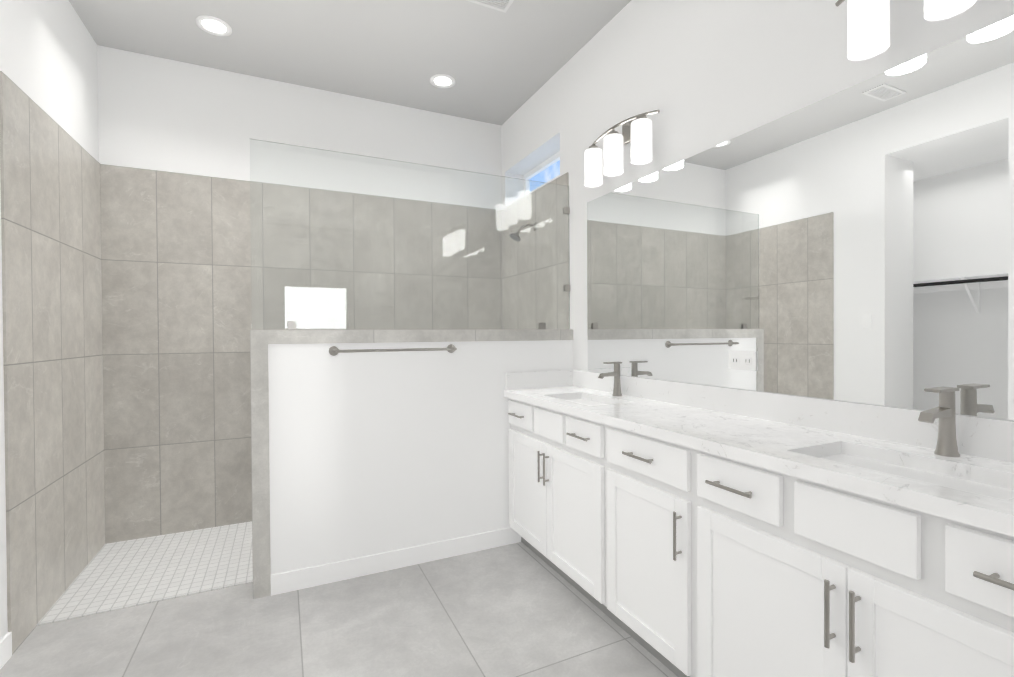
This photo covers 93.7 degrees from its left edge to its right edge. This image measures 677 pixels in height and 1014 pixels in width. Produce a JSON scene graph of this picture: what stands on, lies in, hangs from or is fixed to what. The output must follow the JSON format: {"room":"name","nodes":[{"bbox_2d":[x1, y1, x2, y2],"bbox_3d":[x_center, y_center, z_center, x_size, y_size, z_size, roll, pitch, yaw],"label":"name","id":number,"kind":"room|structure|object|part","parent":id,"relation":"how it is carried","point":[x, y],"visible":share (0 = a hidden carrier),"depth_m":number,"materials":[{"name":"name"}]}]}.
{"room":"bathroom","nodes":[
{"label":"bathroom","id":0,"kind":"room"},
{"bbox_2d":[0,0,98,639],"bbox_3d":[-1.825,-0.258,1.294,0.120,3.144,3.709,-1,1,-25],"label":"wall","id":1,"kind":"structure","parent":0,"point":[48,57],"depth_m":2.35,"materials":[{"name":"white paint"}]},
{"bbox_2d":[0,632,11,668],"bbox_3d":[-1.963,1.260,1.777,0.012,0.100,0.404,-1,1,-25],"label":"baseboard","id":2,"kind":"structure","parent":1,"relation":"attached to","point":[5,647],"depth_m":1.90,"materials":[{"name":"white wood"}]},
{"bbox_2d":[0,71,105,653],"bbox_3d":[-2.306,0.107,2.476,0.010,2.400,1.164,-1,1,-25],"label":"wall tiles","id":3,"kind":"structure","parent":1,"relation":"attached to","point":[52,351],"depth_m":2.29,"materials":[{"name":"grey tile"}]},
{"bbox_2d":[97,45,501,180],"bbox_3d":[-1.272,-0.283,3.671,3.148,3.144,0.120,-1,1,-25],"label":"wall","id":4,"kind":"structure","parent":0,"point":[160,114],"depth_m":3.31,"materials":[{"name":"white paint"}]},
{"bbox_2d":[100,164,492,543],"bbox_3d":[-1.296,0.087,3.590,2.768,2.394,0.010,-1,1,-25],"label":"wall tile","id":5,"kind":"structure","parent":4,"relation":"attached to","point":[176,289],"depth_m":3.16,"materials":[{"name":"grey tile"}]},
{"bbox_2d":[0,521,676,676],"bbox_3d":[-0.445,1.346,1.954,3.148,0.106,3.709,-1,1,-25],"label":"floor","id":6,"kind":"structure","parent":0,"point":[519,609],"depth_m":2.17,"materials":[{"name":"tile"}]},
{"bbox_2d":[504,394,1013,676],"bbox_3d":[0.735,0.828,1.951,0.524,0.926,2.459,-1,1,-25],"label":"bathroom vanity","id":7,"kind":"object","parent":6,"relation":"on","point":[679,529],"depth_m":1.43,"materials":[{"name":"white wood"}]},
{"bbox_2d":[504,386,1013,529],"bbox_3d":[0.727,0.345,1.944,0.493,0.040,2.459,-1,1,-25],"label":"countertop","id":8,"kind":"structure","parent":7,"relation":"on","point":[786,445],"depth_m":1.46,"materials":[{"name":"white stone"}]},
{"bbox_2d":[568,394,603,405],"bbox_3d":[0.424,0.418,2.561,0.288,0.137,0.489,-1,1,-25],"label":"sink","id":9,"kind":"object","parent":8,"relation":"in","point":[591,401],"depth_m":2.72,"materials":[{"name":"white ceramic"}]},
{"bbox_2d":[598,362,621,395],"bbox_3d":[0.572,0.225,2.630,0.147,0.189,0.054,-1,1,-25],"label":"faucet","id":10,"kind":"object","parent":8,"relation":"on","point":[617,384],"visible":1,"depth_m":2.63,"materials":[{"name":"silver metal"}]},
{"bbox_2d":[816,450,1013,497],"bbox_3d":[1.044,0.425,1.245,0.288,0.137,0.490,-1,1,-25],"label":"sink","id":11,"kind":"object","parent":8,"relation":"in","point":[893,465],"depth_m":1.29,"materials":[{"name":"white ceramic"}]},
{"bbox_2d":[918,387,959,456],"bbox_3d":[1.192,0.232,1.314,0.147,0.189,0.054,-1,1,-25],"label":"faucet","id":12,"kind":"object","parent":8,"relation":"on","point":[944,412],"visible":1,"depth_m":1.32,"materials":[{"name":"silver metal"}]},
{"bbox_2d":[68,0,630,125],"bbox_3d":[-0.227,-1.881,0.153,4.228,0.100,7.359,-1,1,-25],"label":"ceiling","id":13,"kind":"structure","parent":0,"point":[500,67],"depth_m":2.96,"materials":[{"name":"grey paint"}]},
{"bbox_2d":[196,15,231,35],"bbox_3d":[-1.727,-1.840,2.804,0.184,0.007,0.184,-1,1,-25],"label":"recessed light","id":14,"kind":"object","parent":13,"relation":"in","point":[211,25],"visible":1,"depth_m":2.80,"materials":[{"name":"white"}]},
{"bbox_2d":[430,74,454,87],"bbox_3d":[-0.464,-1.854,3.432,0.184,0.007,0.184,-1,1,-25],"label":"recessed light","id":15,"kind":"object","parent":13,"relation":"in","point":[442,81],"visible":1,"depth_m":3.43,"materials":[{"name":"white"}]},
{"bbox_2d":[466,0,513,12],"bbox_3d":[-0.117,-1.848,2.550,0.320,0.008,0.170,-1,1,-25],"label":"ceiling vent","id":16,"kind":"object","parent":13,"relation":"in","point":[502,5],"visible":1,"depth_m":2.62,"materials":[{"name":"white"}]},
{"bbox_2d":[250,329,572,598],"bbox_3d":[-0.450,0.619,2.850,1.900,1.343,0.179,-1,1,-25],"label":"wall","id":17,"kind":"structure","parent":0,"point":[364,463],"depth_m":2.64,"materials":[{"name":"white paint"}]},
{"bbox_2d":[329,344,456,355],"bbox_3d":[-0.610,0.064,2.638,0.707,0.052,0.082,-1,1,-25],"label":"towel rail","id":18,"kind":"object","parent":17,"relation":"attached to","point":[335,350],"visible":1,"depth_m":2.59,"materials":[{"name":"silver metal"}]},
{"bbox_2d":[250,139,569,329],"bbox_3d":[-0.436,-0.533,2.799,1.891,0.962,0.028,-1,1,-25],"label":"glass panel","id":19,"kind":"object","parent":17,"relation":"on","point":[341,240],"visible":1,"depth_m":2.71,"materials":[{"name":"clear glass"}]},
{"bbox_2d":[505,370,571,389],"bbox_3d":[0.212,0.264,3.049,0.481,0.108,0.020,-1,1,-25],"label":"backsplash","id":20,"kind":"structure","parent":17,"relation":"attached to","point":[533,380],"depth_m":3.03,"materials":[{"name":"white stone"}]},
{"bbox_2d":[501,0,1013,420],"bbox_3d":[1.613,-0.278,0.964,0.240,3.144,7.239,-1,1,-25],"label":"wall","id":21,"kind":"structure","parent":0,"point":[702,75],"depth_m":2.26,"materials":[{"name":"white paint"}]},
{"bbox_2d":[523,151,559,182],"bbox_3d":[0.356,-1.290,3.793,0.040,0.295,0.900,-1,1,-25],"label":"transom","id":22,"kind":"object","parent":21,"relation":"in","point":[547,170],"visible":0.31,"depth_m":3.85,"materials":[{"name":"white"}]},
{"bbox_2d":[550,172,568,185],"bbox_3d":[0.188,0.076,3.700,0.010,2.394,1.078,-1,1,-25],"label":"wall tiles","id":23,"kind":"structure","parent":21,"relation":"attached to","point":[564,179],"depth_m":3.25,"materials":[{"name":"grey tile"}]},
{"bbox_2d":[584,110,659,186],"bbox_3d":[0.608,-1.042,2.582,0.178,0.301,0.616,-1,1,-25],"label":"sconce","id":24,"kind":"object","parent":21,"relation":"attached to","point":[637,131],"visible":1,"depth_m":2.52,"materials":[{"name":"white glass"}]},
{"bbox_3d":[0.619,-1.138,2.587,0.153,0.110,0.616,-1,1,-25],"label":"arm","id":25,"kind":"part","parent":24,"relation":"part of"},
{"bbox_2d":[587,15,1013,420],"bbox_3d":[0.994,-0.320,1.972,0.015,1.066,2.287,-1,1,-25],"label":"vanity mirror","id":26,"kind":"object","parent":21,"relation":"attached to","point":[854,243],"visible":1,"depth_m":1.64,"materials":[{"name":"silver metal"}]},
{"bbox_2d":[835,0,889,60],"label":"sconce","id":27,"kind":"object","parent":21,"relation":"attached to","point":[868,29],"depth_m":1.43,"materials":[{"name":"white glass"}]},
{"bbox_2d":[924,0,975,20],"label":"sconce","id":28,"kind":"object","parent":21,"relation":"attached to","point":[934,10],"depth_m":1.28,"materials":[{"name":"white glass"}]},
{"bbox_3d":[1.229,-1.131,1.292,0.153,0.110,0.616,-1,1,-25],"label":"arm","id":29,"kind":"part","parent":28,"relation":"part of"}
]}

